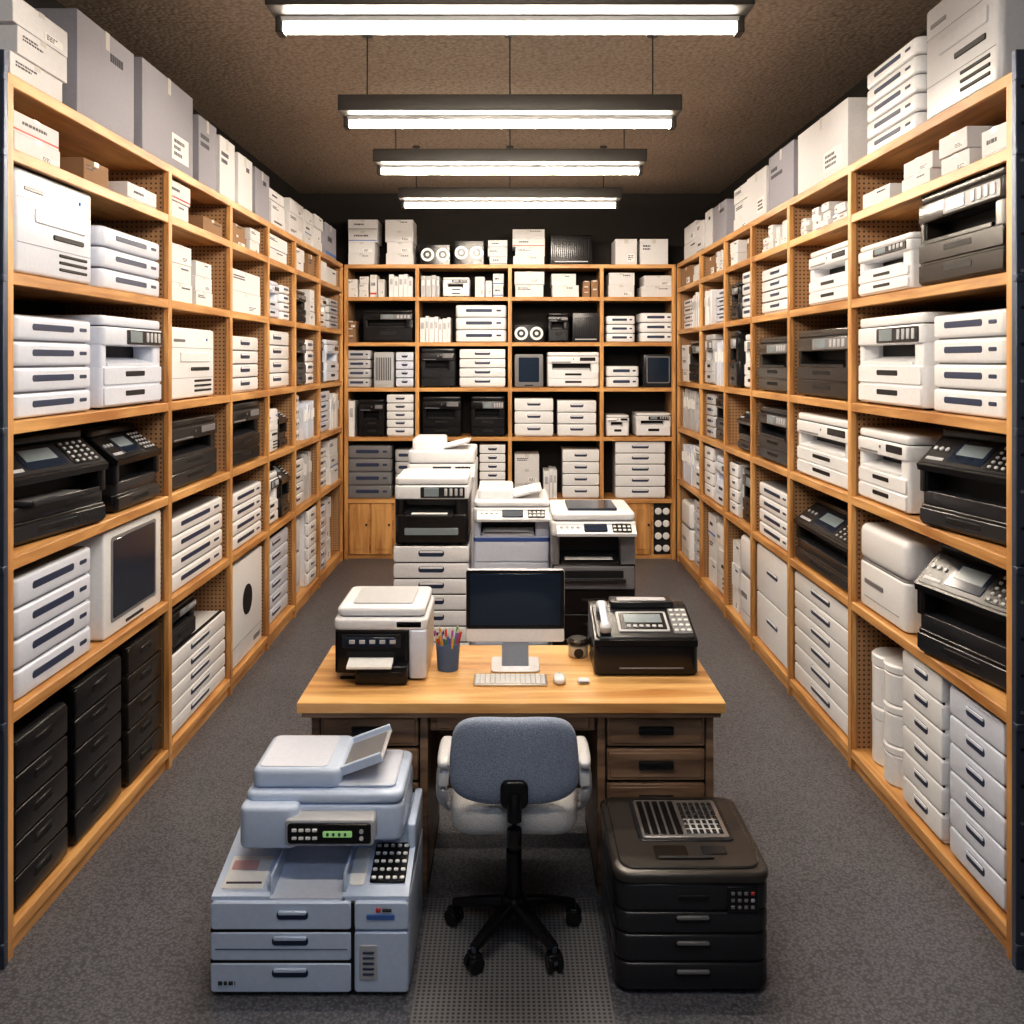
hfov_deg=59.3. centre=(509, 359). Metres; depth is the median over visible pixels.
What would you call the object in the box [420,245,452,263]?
speakers
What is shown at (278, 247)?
boxes
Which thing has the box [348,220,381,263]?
boxes
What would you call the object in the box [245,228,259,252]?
boxes
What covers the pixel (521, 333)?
speakers
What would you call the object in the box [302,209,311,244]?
boxes
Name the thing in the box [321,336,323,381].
printer
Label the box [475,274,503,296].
cartons
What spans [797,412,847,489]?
printer
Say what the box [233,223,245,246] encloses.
boxes
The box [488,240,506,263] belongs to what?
boxes
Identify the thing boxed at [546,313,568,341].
printer
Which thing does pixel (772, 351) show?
printer
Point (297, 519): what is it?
printer
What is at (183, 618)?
printer
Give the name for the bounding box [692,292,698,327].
files
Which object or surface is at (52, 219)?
printer
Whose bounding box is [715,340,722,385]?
files
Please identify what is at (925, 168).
boxes
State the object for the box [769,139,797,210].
box
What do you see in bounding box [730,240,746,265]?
boxes
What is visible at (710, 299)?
files
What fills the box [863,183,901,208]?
boxes
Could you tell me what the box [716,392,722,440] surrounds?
printer
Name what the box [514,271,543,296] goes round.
boxes
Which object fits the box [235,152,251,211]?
box
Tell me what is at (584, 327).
box
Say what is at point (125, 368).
printer
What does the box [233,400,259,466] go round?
printer
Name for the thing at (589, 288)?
cartons
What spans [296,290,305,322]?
printer
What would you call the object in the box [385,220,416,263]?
boxes
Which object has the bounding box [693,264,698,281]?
boxes
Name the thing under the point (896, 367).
printer
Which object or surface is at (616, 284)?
boxes
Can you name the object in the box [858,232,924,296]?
printer
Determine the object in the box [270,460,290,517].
printer
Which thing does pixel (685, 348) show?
boxes
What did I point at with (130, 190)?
box
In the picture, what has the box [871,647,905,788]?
canisters
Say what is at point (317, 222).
boxes
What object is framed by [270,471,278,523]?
printer
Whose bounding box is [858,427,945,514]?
printer
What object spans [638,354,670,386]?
monitor
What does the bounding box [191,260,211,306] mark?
boxes
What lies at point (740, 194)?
boxes
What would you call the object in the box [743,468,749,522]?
printer
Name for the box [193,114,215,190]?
box
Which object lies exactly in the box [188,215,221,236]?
boxes
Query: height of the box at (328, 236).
0.333 m
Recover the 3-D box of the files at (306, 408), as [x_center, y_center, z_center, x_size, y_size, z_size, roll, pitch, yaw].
[-1.892,0.512,7.715,0.360,0.315,0.356,0,0,0]
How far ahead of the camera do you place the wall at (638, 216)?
9.62 m
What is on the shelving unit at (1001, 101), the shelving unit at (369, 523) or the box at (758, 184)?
the box at (758, 184)
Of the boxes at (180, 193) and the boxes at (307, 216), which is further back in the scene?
the boxes at (307, 216)
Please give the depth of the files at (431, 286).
9.15 m
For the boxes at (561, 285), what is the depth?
9.15 m
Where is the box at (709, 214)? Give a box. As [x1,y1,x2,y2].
[705,208,712,247]
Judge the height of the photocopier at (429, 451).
1.520 m
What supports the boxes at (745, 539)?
on the shelving unit at (1001, 101)
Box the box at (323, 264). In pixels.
[321,260,326,281]
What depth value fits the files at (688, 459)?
8.66 m
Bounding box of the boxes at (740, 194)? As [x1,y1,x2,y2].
[734,182,746,230]
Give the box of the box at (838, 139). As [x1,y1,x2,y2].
[798,97,869,193]
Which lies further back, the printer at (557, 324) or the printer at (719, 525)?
the printer at (557, 324)
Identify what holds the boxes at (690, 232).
on the shelving unit at (1001, 101)
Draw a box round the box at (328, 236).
[321,222,335,259]
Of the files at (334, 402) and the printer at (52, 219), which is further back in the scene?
the files at (334, 402)
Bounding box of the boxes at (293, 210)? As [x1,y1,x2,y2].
[284,198,302,239]
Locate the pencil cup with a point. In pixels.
(447, 649)
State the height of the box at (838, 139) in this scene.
0.361 m
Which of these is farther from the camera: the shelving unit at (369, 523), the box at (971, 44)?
the shelving unit at (369, 523)
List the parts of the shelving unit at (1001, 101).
drawer unit, drawer unit, drawer unit, drawer unit, drawer unit, drawer unit, drawer unit, drawer unit, drawer unit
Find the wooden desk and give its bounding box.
[297,645,725,893]
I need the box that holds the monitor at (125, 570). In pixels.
[72,509,160,640]
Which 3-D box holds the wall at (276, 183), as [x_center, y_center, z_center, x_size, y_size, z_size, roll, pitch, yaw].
[-2.290,0.120,4.010,0.100,3.800,11.420,0,0,0]
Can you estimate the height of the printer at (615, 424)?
0.220 m
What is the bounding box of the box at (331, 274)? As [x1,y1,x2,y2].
[327,267,335,285]
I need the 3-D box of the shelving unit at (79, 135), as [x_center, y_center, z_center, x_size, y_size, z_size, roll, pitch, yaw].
[-1.952,0.495,6.028,0.556,3.050,6.109,0,0,0]
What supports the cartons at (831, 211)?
on the shelving unit at (1001, 101)
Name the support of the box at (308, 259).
on the shelving unit at (79, 135)
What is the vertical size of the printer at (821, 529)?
0.380 m
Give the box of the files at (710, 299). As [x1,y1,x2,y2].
[704,289,719,324]
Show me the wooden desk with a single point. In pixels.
(645, 735)
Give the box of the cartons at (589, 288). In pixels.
[581,280,597,296]
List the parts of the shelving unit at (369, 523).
drawer unit, drawer unit, drawer unit, drawer unit, drawer unit, drawer unit, drawer unit, drawer unit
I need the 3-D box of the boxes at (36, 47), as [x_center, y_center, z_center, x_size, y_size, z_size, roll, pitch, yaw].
[-1.927,-1.120,3.296,0.429,0.300,0.389,0,0,0]
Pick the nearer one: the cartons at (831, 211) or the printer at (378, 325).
the cartons at (831, 211)
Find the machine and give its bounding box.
[588,596,697,674]
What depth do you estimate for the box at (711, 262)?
7.71 m
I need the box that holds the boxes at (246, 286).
[233,268,259,315]
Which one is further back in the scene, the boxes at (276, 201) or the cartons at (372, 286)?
the cartons at (372, 286)
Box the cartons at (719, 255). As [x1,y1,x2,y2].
[716,250,722,271]
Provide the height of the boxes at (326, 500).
0.593 m
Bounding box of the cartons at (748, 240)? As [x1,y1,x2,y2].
[747,238,749,258]
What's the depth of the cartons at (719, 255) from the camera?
7.45 m
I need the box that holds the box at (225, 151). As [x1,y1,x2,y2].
[216,134,234,201]
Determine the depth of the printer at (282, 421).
6.89 m
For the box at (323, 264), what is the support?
on the shelving unit at (79, 135)
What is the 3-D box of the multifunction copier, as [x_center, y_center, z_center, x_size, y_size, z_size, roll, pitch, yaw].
[-0.637,1.672,3.088,0.635,0.696,0.483,0,0,0]
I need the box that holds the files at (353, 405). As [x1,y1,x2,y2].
[348,398,359,436]
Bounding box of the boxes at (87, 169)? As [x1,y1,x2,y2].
[60,157,107,188]
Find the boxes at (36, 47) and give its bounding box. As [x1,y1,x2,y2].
[0,0,66,101]
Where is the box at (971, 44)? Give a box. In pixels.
[926,0,1023,119]
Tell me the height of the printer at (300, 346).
0.389 m
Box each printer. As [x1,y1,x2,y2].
[13,166,90,284]
[13,428,108,545]
[31,315,161,409]
[59,422,161,512]
[172,327,213,400]
[172,413,216,489]
[172,593,195,649]
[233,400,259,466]
[270,280,278,318]
[270,403,287,447]
[270,408,277,451]
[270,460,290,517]
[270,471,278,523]
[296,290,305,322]
[296,338,305,384]
[296,518,299,593]
[321,296,325,326]
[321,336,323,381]
[322,339,338,381]
[335,586,434,683]
[359,398,387,435]
[363,310,414,341]
[395,469,471,543]
[421,348,457,386]
[422,395,462,435]
[443,277,470,296]
[470,395,505,435]
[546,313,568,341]
[546,352,598,386]
[600,797,767,988]
[604,413,628,435]
[632,411,670,435]
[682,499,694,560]
[689,340,698,381]
[694,445,698,488]
[696,397,698,431]
[705,334,722,383]
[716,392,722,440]
[716,455,722,505]
[717,522,722,593]
[729,330,749,387]
[730,282,744,319]
[737,410,749,451]
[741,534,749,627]
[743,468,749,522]
[744,334,749,387]
[758,336,786,391]
[758,405,786,466]
[794,496,847,592]
[797,327,847,399]
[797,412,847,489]
[809,240,847,305]
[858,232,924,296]
[858,312,964,409]
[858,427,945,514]
[861,522,940,632]
[914,543,1005,690]
[916,427,1005,544]
[919,163,1005,285]
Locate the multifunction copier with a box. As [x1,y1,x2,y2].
[210,724,422,991]
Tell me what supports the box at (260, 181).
on the shelving unit at (79, 135)
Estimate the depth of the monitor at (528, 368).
9.14 m
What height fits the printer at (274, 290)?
0.276 m
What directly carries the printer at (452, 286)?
on the shelving unit at (369, 523)
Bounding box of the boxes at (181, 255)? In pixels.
[172,242,191,303]
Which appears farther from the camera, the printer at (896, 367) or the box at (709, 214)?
the box at (709, 214)
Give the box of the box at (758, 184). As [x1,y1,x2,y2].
[747,165,768,223]
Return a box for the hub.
[577,677,589,683]
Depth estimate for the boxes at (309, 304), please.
7.74 m
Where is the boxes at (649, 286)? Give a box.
[637,275,670,296]
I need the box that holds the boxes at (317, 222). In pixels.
[311,214,322,251]
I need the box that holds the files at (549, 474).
[542,466,556,498]
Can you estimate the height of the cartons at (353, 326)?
0.218 m
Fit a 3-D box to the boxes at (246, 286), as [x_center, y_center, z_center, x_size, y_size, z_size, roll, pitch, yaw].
[-1.923,-0.435,5.848,0.422,0.270,0.667,0,0,0]
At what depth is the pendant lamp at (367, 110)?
4.78 m
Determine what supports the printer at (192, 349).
on the shelving unit at (79, 135)
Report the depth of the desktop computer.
3.73 m
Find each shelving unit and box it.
[0,49,342,969]
[344,264,675,559]
[677,49,1023,969]
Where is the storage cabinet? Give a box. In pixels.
[233,546,261,668]
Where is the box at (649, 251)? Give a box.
[637,239,667,263]
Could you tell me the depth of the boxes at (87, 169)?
3.65 m
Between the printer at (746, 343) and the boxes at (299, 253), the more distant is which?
the boxes at (299, 253)
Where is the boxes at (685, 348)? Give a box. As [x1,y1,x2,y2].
[682,345,692,381]
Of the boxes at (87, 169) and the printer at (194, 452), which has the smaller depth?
the boxes at (87, 169)
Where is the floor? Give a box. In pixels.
[0,549,1023,1023]
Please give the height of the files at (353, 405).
0.376 m
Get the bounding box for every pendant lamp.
[265,0,754,37]
[338,34,681,129]
[373,128,646,175]
[398,146,621,208]
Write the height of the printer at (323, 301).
0.292 m
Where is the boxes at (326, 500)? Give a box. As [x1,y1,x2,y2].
[321,496,330,561]
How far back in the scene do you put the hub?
3.52 m
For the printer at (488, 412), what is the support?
on the shelving unit at (369, 523)
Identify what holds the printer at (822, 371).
on the shelving unit at (1001, 101)
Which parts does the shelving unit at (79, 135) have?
drawer unit, drawer unit, drawer unit, drawer unit, drawer unit, drawer unit, drawer unit, drawer unit, drawer unit, drawer unit, drawer unit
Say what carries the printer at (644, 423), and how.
on the shelving unit at (369, 523)
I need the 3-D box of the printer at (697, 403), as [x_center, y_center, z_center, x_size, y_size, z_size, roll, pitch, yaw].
[1.921,0.505,8.180,0.406,0.329,0.328,0,0,0]
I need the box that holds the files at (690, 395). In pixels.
[683,388,698,431]
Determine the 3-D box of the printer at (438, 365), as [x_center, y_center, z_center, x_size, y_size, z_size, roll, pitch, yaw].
[-0.730,0.080,9.319,0.357,0.400,0.371,0,0,0]
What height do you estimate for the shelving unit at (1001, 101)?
3.050 m
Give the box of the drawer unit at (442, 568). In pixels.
[394,531,471,644]
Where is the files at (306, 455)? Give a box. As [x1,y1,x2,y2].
[296,451,311,500]
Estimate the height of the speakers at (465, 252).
0.240 m
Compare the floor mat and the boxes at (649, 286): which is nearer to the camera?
the floor mat
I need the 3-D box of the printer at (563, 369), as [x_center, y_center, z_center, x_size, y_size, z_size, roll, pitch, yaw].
[0.644,0.100,9.319,0.530,0.360,0.371,0,0,0]
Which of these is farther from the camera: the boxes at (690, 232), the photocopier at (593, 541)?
the boxes at (690, 232)
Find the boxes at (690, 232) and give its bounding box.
[684,220,701,259]
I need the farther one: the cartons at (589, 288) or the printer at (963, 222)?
the cartons at (589, 288)
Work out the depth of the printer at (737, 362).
6.76 m
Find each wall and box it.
[24,0,299,204]
[300,194,718,548]
[719,29,926,202]
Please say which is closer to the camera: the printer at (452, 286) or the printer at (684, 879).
the printer at (684, 879)
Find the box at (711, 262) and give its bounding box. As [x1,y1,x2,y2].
[707,255,716,275]
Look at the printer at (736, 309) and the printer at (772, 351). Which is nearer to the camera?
the printer at (772, 351)
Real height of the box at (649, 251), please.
0.261 m
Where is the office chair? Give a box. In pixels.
[436,717,591,974]
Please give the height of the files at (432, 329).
0.268 m
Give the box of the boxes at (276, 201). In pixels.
[269,188,284,230]
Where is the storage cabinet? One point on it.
(247, 570)
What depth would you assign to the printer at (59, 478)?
3.45 m
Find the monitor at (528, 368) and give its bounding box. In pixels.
[514,354,542,386]
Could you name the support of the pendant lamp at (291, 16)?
hanging from the ceiling
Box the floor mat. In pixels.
[410,898,614,1023]
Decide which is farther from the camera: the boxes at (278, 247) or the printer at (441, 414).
the printer at (441, 414)
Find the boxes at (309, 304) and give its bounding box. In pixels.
[296,289,314,324]
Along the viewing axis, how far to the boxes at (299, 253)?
7.41 m
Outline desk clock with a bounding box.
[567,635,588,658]
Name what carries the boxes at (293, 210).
on the shelving unit at (79, 135)
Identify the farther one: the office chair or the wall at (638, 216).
the wall at (638, 216)
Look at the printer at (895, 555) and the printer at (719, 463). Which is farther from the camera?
the printer at (719, 463)
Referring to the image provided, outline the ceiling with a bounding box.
[57,0,941,193]
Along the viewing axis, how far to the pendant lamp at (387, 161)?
6.04 m
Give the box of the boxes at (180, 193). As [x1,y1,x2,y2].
[172,180,189,222]
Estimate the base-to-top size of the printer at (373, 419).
0.380 m
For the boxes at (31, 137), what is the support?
on the shelving unit at (79, 135)
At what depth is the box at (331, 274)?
8.75 m
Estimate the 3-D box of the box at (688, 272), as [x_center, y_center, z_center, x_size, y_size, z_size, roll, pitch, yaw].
[1.918,-0.814,8.779,0.403,0.187,0.429,0,0,0]
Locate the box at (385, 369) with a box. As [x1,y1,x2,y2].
[374,352,396,387]
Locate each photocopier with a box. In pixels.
[407,434,477,644]
[473,481,549,644]
[549,500,636,644]
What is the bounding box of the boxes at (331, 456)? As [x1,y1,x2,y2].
[321,438,337,484]
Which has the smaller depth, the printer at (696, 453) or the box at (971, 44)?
the box at (971, 44)
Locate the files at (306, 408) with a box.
[297,401,313,439]
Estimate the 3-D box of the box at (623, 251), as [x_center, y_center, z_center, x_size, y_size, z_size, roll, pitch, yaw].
[1.181,-1.101,9.325,0.221,0.261,0.363,0,0,0]
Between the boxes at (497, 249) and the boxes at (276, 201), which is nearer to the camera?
the boxes at (276, 201)
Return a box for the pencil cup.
[434,625,461,671]
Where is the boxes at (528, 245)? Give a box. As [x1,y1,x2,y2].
[512,229,544,263]
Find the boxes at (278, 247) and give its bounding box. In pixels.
[270,234,286,264]
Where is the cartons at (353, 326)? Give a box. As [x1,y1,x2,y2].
[348,321,358,341]
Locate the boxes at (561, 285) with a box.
[550,274,578,296]
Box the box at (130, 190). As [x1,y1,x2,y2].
[108,181,155,208]
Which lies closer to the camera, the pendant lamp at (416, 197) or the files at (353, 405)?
the pendant lamp at (416, 197)
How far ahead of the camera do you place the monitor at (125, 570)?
3.98 m
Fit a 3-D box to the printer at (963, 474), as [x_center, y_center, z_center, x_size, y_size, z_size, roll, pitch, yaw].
[1.901,0.469,3.449,0.390,0.400,0.528,0,0,-12]
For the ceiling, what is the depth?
5.63 m
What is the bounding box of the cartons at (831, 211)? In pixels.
[801,201,847,235]
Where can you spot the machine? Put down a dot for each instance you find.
(628, 635)
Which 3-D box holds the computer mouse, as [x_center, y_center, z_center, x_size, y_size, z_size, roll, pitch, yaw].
[0.195,1.254,3.545,0.048,0.031,0.084,0,0,0]
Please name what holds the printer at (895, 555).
on the shelving unit at (1001, 101)
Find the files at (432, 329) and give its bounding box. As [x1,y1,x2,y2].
[420,316,451,341]
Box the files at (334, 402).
[328,393,338,429]
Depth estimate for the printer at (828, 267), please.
4.85 m
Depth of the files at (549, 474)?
9.16 m
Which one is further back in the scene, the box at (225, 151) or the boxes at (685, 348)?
the boxes at (685, 348)
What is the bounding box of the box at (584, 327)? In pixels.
[570,313,598,341]
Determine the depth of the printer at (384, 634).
3.56 m
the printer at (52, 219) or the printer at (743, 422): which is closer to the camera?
the printer at (52, 219)
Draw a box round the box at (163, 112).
[134,57,192,177]
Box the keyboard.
[473,674,547,685]
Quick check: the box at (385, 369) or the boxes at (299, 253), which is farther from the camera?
the box at (385, 369)
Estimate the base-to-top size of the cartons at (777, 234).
0.166 m
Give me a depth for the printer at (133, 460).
4.09 m
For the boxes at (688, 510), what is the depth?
8.67 m
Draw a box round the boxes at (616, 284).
[605,273,634,296]
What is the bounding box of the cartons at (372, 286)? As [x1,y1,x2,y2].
[348,275,386,296]
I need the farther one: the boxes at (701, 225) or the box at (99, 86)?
the boxes at (701, 225)
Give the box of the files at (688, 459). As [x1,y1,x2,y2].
[682,444,698,486]
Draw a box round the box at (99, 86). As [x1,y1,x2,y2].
[34,8,133,143]
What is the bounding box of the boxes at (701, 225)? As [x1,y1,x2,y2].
[697,220,704,251]
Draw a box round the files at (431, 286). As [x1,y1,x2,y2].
[421,275,441,296]
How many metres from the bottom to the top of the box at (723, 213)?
0.305 m
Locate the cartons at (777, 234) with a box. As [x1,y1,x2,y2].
[762,220,786,251]
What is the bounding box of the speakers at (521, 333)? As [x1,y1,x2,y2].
[513,325,543,341]
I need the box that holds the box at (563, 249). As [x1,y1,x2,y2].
[549,235,591,263]
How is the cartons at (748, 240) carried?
in the shelving unit at (1001, 101)
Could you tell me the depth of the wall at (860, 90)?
7.16 m
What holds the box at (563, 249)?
on the shelving unit at (369, 523)
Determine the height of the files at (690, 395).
0.390 m
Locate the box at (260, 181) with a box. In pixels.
[252,167,268,220]
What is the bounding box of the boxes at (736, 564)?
[732,539,741,613]
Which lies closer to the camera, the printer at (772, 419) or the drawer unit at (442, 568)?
the drawer unit at (442, 568)
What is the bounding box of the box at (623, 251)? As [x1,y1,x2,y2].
[611,239,636,263]
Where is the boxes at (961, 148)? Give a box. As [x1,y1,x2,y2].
[939,126,994,175]
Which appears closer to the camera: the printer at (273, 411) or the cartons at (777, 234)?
the cartons at (777, 234)
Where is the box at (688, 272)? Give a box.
[682,265,695,285]
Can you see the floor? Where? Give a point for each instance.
(863, 926)
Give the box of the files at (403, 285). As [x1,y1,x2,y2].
[389,274,414,296]
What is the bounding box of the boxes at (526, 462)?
[514,451,538,487]
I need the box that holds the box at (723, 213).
[713,199,734,242]
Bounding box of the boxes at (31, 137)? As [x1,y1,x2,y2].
[13,110,59,167]
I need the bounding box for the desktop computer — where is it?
[466,568,564,672]
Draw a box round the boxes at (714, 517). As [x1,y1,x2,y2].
[708,512,722,586]
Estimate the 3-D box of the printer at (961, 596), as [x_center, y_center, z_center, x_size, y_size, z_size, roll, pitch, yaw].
[1.901,0.965,3.458,0.390,0.450,0.548,0,0,-12]
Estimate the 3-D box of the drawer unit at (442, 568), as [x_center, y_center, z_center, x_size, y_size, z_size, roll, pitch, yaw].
[-0.437,1.526,5.225,0.420,0.987,0.470,0,0,0]
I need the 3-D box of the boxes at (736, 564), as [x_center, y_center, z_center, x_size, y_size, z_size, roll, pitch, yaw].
[1.918,1.655,6.896,0.388,0.529,0.209,0,0,0]
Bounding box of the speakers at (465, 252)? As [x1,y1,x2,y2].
[454,241,484,263]
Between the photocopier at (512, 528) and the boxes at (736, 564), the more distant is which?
the boxes at (736, 564)
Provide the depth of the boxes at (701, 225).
8.12 m
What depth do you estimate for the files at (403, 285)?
9.15 m
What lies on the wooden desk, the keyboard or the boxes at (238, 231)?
the keyboard
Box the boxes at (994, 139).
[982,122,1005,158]
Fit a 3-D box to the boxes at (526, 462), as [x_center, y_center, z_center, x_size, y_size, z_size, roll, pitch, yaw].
[0.172,1.185,9.330,0.251,0.450,0.354,0,0,0]
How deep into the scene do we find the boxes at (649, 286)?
9.15 m
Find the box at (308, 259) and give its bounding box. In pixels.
[304,253,313,275]
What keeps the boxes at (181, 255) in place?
on the shelving unit at (79, 135)
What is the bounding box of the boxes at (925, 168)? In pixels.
[902,150,941,192]
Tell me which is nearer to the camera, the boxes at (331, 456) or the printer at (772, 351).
the printer at (772, 351)
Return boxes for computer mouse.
[553,672,565,683]
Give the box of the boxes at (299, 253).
[296,247,303,271]
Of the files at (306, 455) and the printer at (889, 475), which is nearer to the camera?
the printer at (889, 475)
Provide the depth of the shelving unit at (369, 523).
9.14 m
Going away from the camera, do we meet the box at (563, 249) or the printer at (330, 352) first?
the printer at (330, 352)

